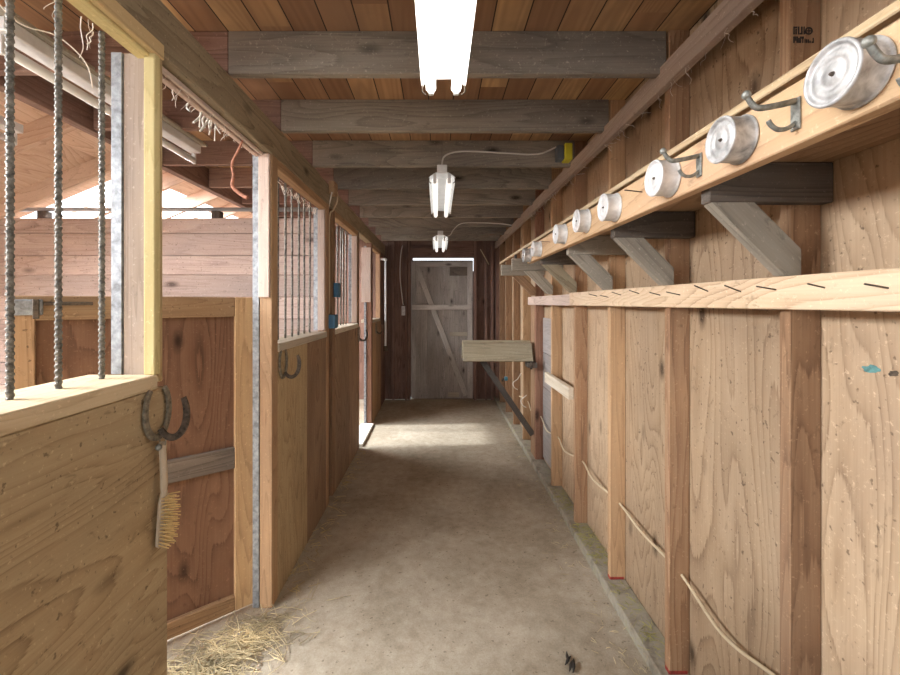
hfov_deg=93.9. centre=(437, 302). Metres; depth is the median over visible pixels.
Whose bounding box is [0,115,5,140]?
strip light
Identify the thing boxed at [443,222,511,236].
cord
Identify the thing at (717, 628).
cable
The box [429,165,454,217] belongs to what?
strip light
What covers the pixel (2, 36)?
socket
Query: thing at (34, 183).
gable wall
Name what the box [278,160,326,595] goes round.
barrier
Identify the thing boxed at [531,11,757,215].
cobweb
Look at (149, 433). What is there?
hook
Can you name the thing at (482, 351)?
rack
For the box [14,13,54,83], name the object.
strip light
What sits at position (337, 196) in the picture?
cable
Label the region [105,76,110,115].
strip light
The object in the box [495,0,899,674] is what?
wall
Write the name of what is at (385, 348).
pipe
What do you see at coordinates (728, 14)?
wooden beam
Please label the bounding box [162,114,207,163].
strip light
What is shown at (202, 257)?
divider
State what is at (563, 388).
block
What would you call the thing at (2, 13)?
strip light
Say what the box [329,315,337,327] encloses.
electrical box
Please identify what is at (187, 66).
posts
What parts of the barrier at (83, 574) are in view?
sill, plywood panel, header trim, header trim, jamb trim, jamb trim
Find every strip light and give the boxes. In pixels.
[0,7,5,55]
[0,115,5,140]
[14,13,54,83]
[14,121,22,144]
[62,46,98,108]
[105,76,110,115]
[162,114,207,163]
[415,0,476,95]
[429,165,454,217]
[432,231,447,252]
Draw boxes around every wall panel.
[543,318,550,354]
[543,352,550,391]
[543,387,550,428]
[543,422,550,467]
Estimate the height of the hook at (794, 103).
0.081 m
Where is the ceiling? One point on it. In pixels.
(340, 80)
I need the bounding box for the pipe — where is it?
[380,258,387,350]
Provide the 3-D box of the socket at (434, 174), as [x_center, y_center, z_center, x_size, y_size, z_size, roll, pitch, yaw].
[-0.022,-0.861,2.901,0.022,0.068,0.018,0,0,0]
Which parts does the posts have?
post, post, post, post, post, post, post, panel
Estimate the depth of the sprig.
1.91 m
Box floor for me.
[167,399,651,674]
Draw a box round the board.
[359,423,373,446]
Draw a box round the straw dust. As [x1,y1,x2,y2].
[499,428,646,674]
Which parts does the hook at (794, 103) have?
knob, arm, plate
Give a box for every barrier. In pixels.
[0,0,166,674]
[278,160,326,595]
[335,211,357,490]
[361,245,379,420]
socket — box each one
[0,34,5,54]
[433,173,435,183]
[448,173,450,183]
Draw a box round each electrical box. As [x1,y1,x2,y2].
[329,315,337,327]
[334,283,339,296]
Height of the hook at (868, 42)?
0.081 m
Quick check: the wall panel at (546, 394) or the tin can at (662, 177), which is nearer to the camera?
the tin can at (662, 177)
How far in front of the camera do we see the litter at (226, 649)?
2.00 m
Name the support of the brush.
hanging from the hook at (149, 433)
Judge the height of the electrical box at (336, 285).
0.125 m
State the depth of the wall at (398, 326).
7.20 m
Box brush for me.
[155,439,180,548]
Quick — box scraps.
[186,103,220,140]
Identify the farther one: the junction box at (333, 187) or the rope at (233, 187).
the junction box at (333, 187)
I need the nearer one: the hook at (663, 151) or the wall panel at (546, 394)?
the hook at (663, 151)
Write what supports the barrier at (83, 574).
on the floor
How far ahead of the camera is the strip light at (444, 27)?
1.39 m
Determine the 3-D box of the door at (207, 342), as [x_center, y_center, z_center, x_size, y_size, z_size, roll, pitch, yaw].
[-1.363,0.799,1.983,0.930,1.658,0.082,0,0,-40]
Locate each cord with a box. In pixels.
[441,146,555,164]
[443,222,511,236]
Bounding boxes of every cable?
[329,196,337,313]
[519,396,775,674]
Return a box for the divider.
[0,218,317,392]
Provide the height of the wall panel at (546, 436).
0.365 m
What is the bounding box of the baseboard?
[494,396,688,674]
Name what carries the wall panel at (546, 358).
attached to the wall at (758, 450)
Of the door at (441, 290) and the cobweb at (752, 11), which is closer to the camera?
the cobweb at (752, 11)
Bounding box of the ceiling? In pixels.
[0,0,717,240]
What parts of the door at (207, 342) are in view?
latch lever, latch arm, rail, rail, rail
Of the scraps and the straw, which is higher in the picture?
the scraps
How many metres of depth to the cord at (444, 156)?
3.02 m
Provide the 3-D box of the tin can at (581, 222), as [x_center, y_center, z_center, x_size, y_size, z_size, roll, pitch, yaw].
[0.672,-0.384,1.967,0.054,0.112,0.112,0,0,0]
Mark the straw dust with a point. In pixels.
(507, 428)
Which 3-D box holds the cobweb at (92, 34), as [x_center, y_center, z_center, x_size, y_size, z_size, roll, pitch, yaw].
[-1.014,-0.757,1.055,0.102,0.097,0.383,0,0,0]
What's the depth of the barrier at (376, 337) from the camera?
6.17 m
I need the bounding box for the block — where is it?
[545,372,572,399]
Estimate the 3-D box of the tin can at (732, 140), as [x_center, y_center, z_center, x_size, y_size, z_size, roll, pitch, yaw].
[0.672,-0.375,0.967,0.053,0.109,0.109,0,0,0]
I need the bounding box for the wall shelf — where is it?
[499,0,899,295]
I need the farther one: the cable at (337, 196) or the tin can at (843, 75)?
the cable at (337, 196)
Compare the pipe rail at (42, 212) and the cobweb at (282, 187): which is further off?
the pipe rail at (42, 212)
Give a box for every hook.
[142,385,189,440]
[278,349,300,378]
[358,327,367,341]
[375,322,382,333]
[660,148,701,177]
[741,90,800,131]
[860,35,899,86]
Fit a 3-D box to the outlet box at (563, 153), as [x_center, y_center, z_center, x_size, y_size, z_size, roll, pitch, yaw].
[0.893,-1.065,2.986,0.103,0.120,0.083,0,0,0]
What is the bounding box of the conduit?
[400,246,403,304]
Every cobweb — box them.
[43,0,93,57]
[162,78,249,152]
[278,180,315,214]
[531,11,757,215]
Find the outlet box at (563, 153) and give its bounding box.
[555,143,571,162]
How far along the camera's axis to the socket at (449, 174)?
2.89 m
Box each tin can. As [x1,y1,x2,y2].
[522,248,531,262]
[531,241,541,256]
[553,224,567,243]
[572,209,590,232]
[597,193,621,221]
[644,160,680,197]
[705,114,758,164]
[803,35,896,109]
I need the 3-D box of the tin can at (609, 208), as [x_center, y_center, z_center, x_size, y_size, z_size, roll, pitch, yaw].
[0.671,-0.375,1.649,0.054,0.112,0.112,0,0,0]
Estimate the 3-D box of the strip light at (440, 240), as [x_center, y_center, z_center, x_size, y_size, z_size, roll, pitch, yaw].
[0.030,-0.969,5.810,0.200,0.402,1.220,0,0,0]
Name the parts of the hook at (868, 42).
knob, arm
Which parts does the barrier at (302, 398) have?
plywood panel, header trim, sill, plywood panel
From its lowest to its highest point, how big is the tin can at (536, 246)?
0.110 m
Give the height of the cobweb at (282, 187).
0.059 m
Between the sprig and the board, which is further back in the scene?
the board
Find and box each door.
[14,296,252,639]
[411,260,472,398]
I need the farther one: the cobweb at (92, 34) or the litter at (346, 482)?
the litter at (346, 482)
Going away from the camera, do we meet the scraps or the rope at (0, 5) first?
the rope at (0, 5)
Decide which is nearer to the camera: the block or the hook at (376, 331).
the block
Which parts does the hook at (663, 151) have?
knob, arm, plate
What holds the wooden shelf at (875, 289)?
attached to the wall at (758, 450)
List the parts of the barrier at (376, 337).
sill, plywood panel, header trim, plywood panel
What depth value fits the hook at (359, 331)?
4.75 m
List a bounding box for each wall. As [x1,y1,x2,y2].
[0,91,252,218]
[335,240,494,399]
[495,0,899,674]
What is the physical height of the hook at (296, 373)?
0.169 m
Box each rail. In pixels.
[19,207,316,217]
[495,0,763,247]
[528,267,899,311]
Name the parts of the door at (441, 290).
rail, rail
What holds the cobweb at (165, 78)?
attached to the posts
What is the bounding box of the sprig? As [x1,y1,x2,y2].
[565,651,574,671]
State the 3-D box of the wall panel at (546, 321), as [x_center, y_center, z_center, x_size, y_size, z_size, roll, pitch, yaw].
[1.078,0.325,4.013,0.014,0.350,0.555,0,0,0]
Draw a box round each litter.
[167,579,350,674]
[287,451,367,591]
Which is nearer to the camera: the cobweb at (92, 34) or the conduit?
the cobweb at (92, 34)
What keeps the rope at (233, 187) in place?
hanging from the posts
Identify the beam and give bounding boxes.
[0,76,283,217]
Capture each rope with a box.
[0,5,92,87]
[230,140,248,198]
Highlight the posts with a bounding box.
[111,0,384,607]
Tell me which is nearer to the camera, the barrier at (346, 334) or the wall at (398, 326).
the barrier at (346, 334)
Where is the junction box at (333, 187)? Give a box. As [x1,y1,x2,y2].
[329,181,337,196]
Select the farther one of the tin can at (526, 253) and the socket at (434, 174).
the tin can at (526, 253)
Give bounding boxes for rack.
[462,340,536,435]
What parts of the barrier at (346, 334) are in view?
plywood panel, sill, header trim, plywood panel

